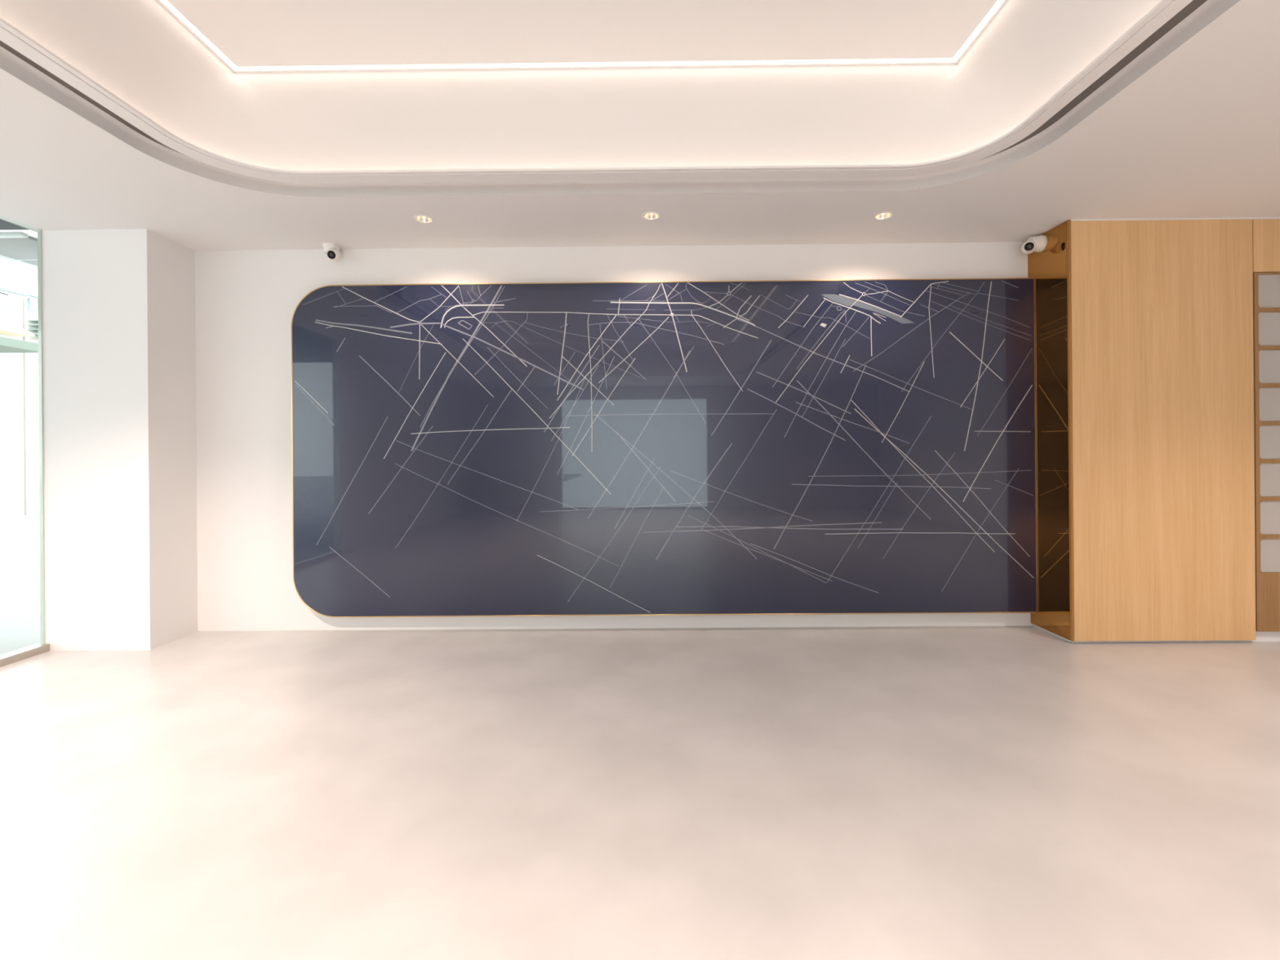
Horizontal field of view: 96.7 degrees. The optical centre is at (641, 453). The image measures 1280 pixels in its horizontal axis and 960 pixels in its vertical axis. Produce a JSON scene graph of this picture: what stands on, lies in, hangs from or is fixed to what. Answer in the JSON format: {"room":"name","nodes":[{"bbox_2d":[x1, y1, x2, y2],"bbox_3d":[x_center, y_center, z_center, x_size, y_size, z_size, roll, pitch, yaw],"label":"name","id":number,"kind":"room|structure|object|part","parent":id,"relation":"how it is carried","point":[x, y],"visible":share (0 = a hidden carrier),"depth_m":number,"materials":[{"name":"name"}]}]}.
{"room":"office lobby","nodes":[
{"label":"office lobby","id":0,"kind":"room"},
{"bbox_2d":[0,218,37,232],"bbox_3d":[-4.248,-2.016,-0.181,0.140,0.898,9.590,0,0,0],"label":"trim","id":1,"kind":"structure","parent":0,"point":[0,219],"depth_m":3.91,"materials":[{"name":"grey"}]},
{"bbox_2d":[0,513,40,654],"bbox_3d":[-22.095,1.602,7.626,35.700,0.100,75.000,0,0,0],"label":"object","id":2,"kind":"structure","parent":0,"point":[20,535],"depth_m":6.29,"materials":[{"name":"clear"}]},
{"bbox_2d":[0,269,29,517],"bbox_3d":[-18.578,-2.662,11.346,7.560,8.370,4.880,0,0,0],"label":"house","id":3,"kind":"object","parent":2,"relation":"on","point":[12,295],"visible":1,"depth_m":13.48,"materials":[{"name":"white"}]},
{"bbox_3d":[-14.901,-3.578,13.065,0.010,0.320,0.640,0,0,0],"label":"pane","id":4,"kind":"part","parent":3,"relation":"part of","materials":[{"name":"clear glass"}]},
{"bbox_2d":[0,321,34,336],"bbox_3d":[-14.694,-2.929,12.509,0.500,0.300,2.050,0,0,0],"label":"awning","id":5,"kind":"object","parent":3,"relation":"attached to","point":[6,328],"visible":1,"depth_m":13.25,"materials":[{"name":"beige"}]},
{"bbox_2d":[0,231,37,270],"bbox_3d":[-4.728,-0.064,7.462,0.920,2.946,7.030,0,0,0],"label":"entrance canopy","id":6,"kind":"object","parent":2,"relation":"on","point":[20,248],"visible":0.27,"depth_m":4.20,"materials":[{"name":"grey"}]},
{"bbox_3d":[-4.878,-1.512,7.488,0.044,0.044,6.979,0,0,0],"label":"edge trim","id":7,"kind":"part","parent":6,"relation":"part of","materials":[{"name":"white paint"}]},
{"bbox_2d":[10,277,39,515],"bbox_3d":[-17.685,-1.544,17.311,6.460,6.120,7.000,0,0,0],"label":"house","id":8,"kind":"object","parent":2,"relation":"on","point":[30,316],"visible":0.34,"depth_m":13.91,"materials":[{"name":"white"}]},
{"bbox_3d":[-14.896,-3.627,13.910,0.010,0.240,0.070,0,0,0],"label":"pane","id":9,"kind":"part","parent":8,"relation":"part of","materials":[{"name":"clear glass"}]},
{"bbox_3d":[-14.720,-3.014,14.196,0.450,0.510,0.705,0,0,0],"label":"balcony railing","id":10,"kind":"part","parent":8,"relation":"part of","materials":[{"name":"grey"}]},
{"bbox_3d":[-14.896,-3.627,14.000,0.010,0.240,0.070,0,0,0],"label":"pane","id":11,"kind":"part","parent":8,"relation":"part of","materials":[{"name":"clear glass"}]},
{"bbox_2d":[41,228,197,650],"bbox_3d":[-3.825,-0.099,4.209,0.745,2.960,0.445,0,0,0],"label":"column","id":12,"kind":"structure","parent":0,"point":[119,340],"depth_m":3.99,"materials":[{"name":"white paint"}]},
{"bbox_2d":[155,0,1008,72],"bbox_3d":[-0.287,-2.208,0.252,4.130,0.020,6.000,0,0,0],"label":"ceiling","id":13,"kind":"structure","parent":0,"point":[248,33],"depth_m":2.96,"materials":[{"name":"white paint"}]},
{"bbox_2d":[160,0,1004,71],"bbox_3d":[-0.287,-2.207,0.253,4.095,0.014,5.961,0,0,0],"label":"light strip","id":14,"kind":"object","parent":13,"relation":"attached to","point":[997,4],"visible":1,"depth_m":3.21,"materials":[{"name":"white plastic"}]},
{"bbox_2d":[195,241,1033,631],"bbox_3d":[0.671,-0.581,4.486,9.900,3.850,0.200,0,0,0],"label":"wall","id":15,"kind":"structure","parent":0,"point":[246,300],"depth_m":4.41,"materials":[{"name":"white paint"}]},
{"bbox_2d":[290,277,1037,617],"bbox_3d":[0.158,-0.037,4.347,5.638,2.532,0.073,0,0,0],"label":"panel","id":16,"kind":"object","parent":15,"relation":"attached to","point":[846,446],"visible":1,"depth_m":4.31,"materials":[{"name":"blue glass"}]},
{"bbox_3d":[2.974,-0.059,4.296,0.005,2.510,0.002,0,0,0],"label":"edge trim","id":17,"kind":"part","parent":16,"relation":"part of","materials":[{"name":"gold"}]},
{"bbox_2d":[0,626,1279,959],"bbox_3d":[0.660,1.395,-0.209,9.900,0.100,9.590,0,0,0],"label":"floor","id":18,"kind":"structure","parent":0,"point":[915,793],"depth_m":2.23,"materials":[{"name":"beige concrete"}]},
{"bbox_2d":[0,0,1279,250],"bbox_3d":[0.645,-1.645,-0.299,9.880,0.080,9.410,0,0,0],"label":"ceiling","id":19,"kind":"structure","parent":0,"point":[1189,127],"depth_m":3.50,"materials":[{"name":"white paint"}]},
{"bbox_2d":[322,242,340,261],"bbox_3d":[-2.352,-1.518,4.321,0.143,0.125,0.142,0,0,0],"label":"security camera","id":20,"kind":"object","parent":19,"relation":"attached to","point":[331,250],"visible":1,"depth_m":4.28,"materials":[{"name":"white plastic"}]},
{"bbox_2d":[413,214,433,222],"bbox_3d":[-1.476,-1.617,3.853,0.128,0.066,0.128,0,0,0],"label":"recessed light","id":21,"kind":"object","parent":19,"relation":"in","point":[420,218],"visible":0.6,"depth_m":3.89,"materials":[{"name":"white glass"}]},
{"bbox_2d":[0,0,1161,170],"bbox_3d":[-0.248,-1.896,0.196,4.362,0.604,6.160,0,0,0],"label":"cove","id":22,"kind":"object","parent":19,"relation":"attached to","point":[137,51],"visible":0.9,"depth_m":3.25,"materials":[{"name":"white paint"}]},
{"bbox_2d":[0,0,1192,183],"bbox_3d":[-0.251,-1.638,0.197,4.402,0.100,6.232,0,0,0],"label":"trim","id":23,"kind":"structure","parent":22,"relation":"attached to","point":[1165,10],"depth_m":3.15,"materials":[{"name":"white paint"}]},
{"bbox_2d":[0,0,1207,159],"bbox_3d":[-0.257,-1.693,0.198,4.808,0.029,6.653,0,0,0],"label":"trim","id":24,"kind":"structure","parent":19,"relation":"attached to","point":[1193,5],"depth_m":2.53,"materials":[{"name":"grey paint"}]},
{"bbox_2d":[641,211,661,220],"bbox_3d":[0.066,-1.630,3.833,0.128,0.066,0.128,0,0,0],"label":"recessed light","id":25,"kind":"object","parent":19,"relation":"in","point":[651,215],"visible":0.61,"depth_m":3.87,"materials":[{"name":"white"}]},
{"bbox_2d":[873,211,893,219],"bbox_3d":[1.641,-1.643,3.861,0.128,0.066,0.128,0,0,0],"label":"recessed light","id":26,"kind":"object","parent":19,"relation":"in","point":[885,215],"visible":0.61,"depth_m":3.89,"materials":[{"name":"white"}]},
{"bbox_2d":[1033,425,1279,642],"bbox_3d":[4.309,-0.160,4.168,2.623,2.949,0.391,0,0,0],"label":"wall","id":27,"kind":"structure","parent":0,"point":[1260,636],"depth_m":3.97,"materials":[{"name":"white paint"}]},
{"bbox_2d":[1027,219,1074,641],"bbox_3d":[2.986,-0.159,4.160,0.016,2.928,0.424,0,0,0],"label":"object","id":28,"kind":"object","parent":27,"relation":"attached to","point":[1050,268],"visible":0.98,"depth_m":4.10,"materials":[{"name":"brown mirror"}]},
{"bbox_2d":[1021,235,1047,253],"bbox_3d":[2.889,-1.545,4.216,0.154,0.137,0.125,0,0,0],"label":"security camera","id":29,"kind":"object","parent":28,"relation":"attached to","point":[1038,243],"visible":1,"depth_m":4.17,"materials":[{"name":"white plastic"}]},
{"bbox_3d":[2.984,-0.159,3.959,0.016,2.928,0.021,0,0,0],"label":"edge trim","id":30,"kind":"part","parent":28,"relation":"part of","materials":[{"name":"brown wood"}]},
{"bbox_2d":[1071,218,1255,641],"bbox_3d":[3.616,-0.159,3.955,1.255,2.918,0.022,0,0,0],"label":"wall panel","id":31,"kind":"object","parent":27,"relation":"attached to","point":[1162,357],"visible":1,"depth_m":3.94,"materials":[{"name":"brown wood"}]},
{"bbox_2d":[1071,217,1279,221],"bbox_3d":[4.286,-1.630,3.957,2.642,0.011,0.028,0,0,0],"label":"trim","id":32,"kind":"structure","parent":27,"relation":"attached to","point":[1239,218],"depth_m":3.95,"materials":[{"name":"white paint"}]},
{"bbox_2d":[1252,218,1279,272],"bbox_3d":[4.924,-1.446,3.948,1.370,0.366,0.022,0,0,0],"label":"wall panel","id":33,"kind":"object","parent":27,"relation":"attached to","point":[1265,232],"visible":1,"depth_m":3.94,"materials":[{"name":"brown wood"}]},
{"bbox_2d":[1253,271,1279,631],"bbox_3d":[4.936,-0.015,3.952,1.365,2.488,0.030,0,0,0],"label":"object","id":34,"kind":"object","parent":27,"relation":"attached to","point":[1266,286],"visible":1,"depth_m":3.95,"materials":[{"name":"brown wood"}]},
{"bbox_3d":[-4.273,-0.095,-2.076,0.080,2.960,5.800,0,0,0],"label":"wall","id":35,"kind":"structure","parent":0,"visible":0},
{"bbox_2d":[0,229,49,666],"bbox_3d":[-4.217,-0.090,2.406,0.100,2.950,3.164,0,0,0],"label":"window","id":36,"kind":"structure","parent":35,"relation":"in","point":[13,656],"depth_m":3.98,"materials":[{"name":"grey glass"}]},
{"bbox_3d":[-4.205,1.360,2.405,0.100,0.050,3.163,0,0,0],"label":"sill","id":37,"kind":"part","parent":36,"relation":"part of","materials":[{"name":"beige"}]},
{"label":"outside","id":38,"kind":"structure","parent":0,"visible":0},
{"bbox_2d":[0,219,29,230],"bbox_3d":[-6.918,-2.043,0.764,5.190,0.200,8.450,0,0,0],"label":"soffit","id":39,"kind":"structure","parent":38,"point":[4,225],"depth_m":4.92,"materials":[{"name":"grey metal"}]},
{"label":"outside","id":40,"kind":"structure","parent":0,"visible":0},
{"bbox_2d":[0,336,38,352],"bbox_3d":[-14.107,-2.334,11.130,1.500,0.200,3.100,0,0,0],"label":"canopy","id":41,"kind":"object","parent":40,"point":[6,344],"visible":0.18,"depth_m":12.27,"materials":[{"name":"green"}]}
]}

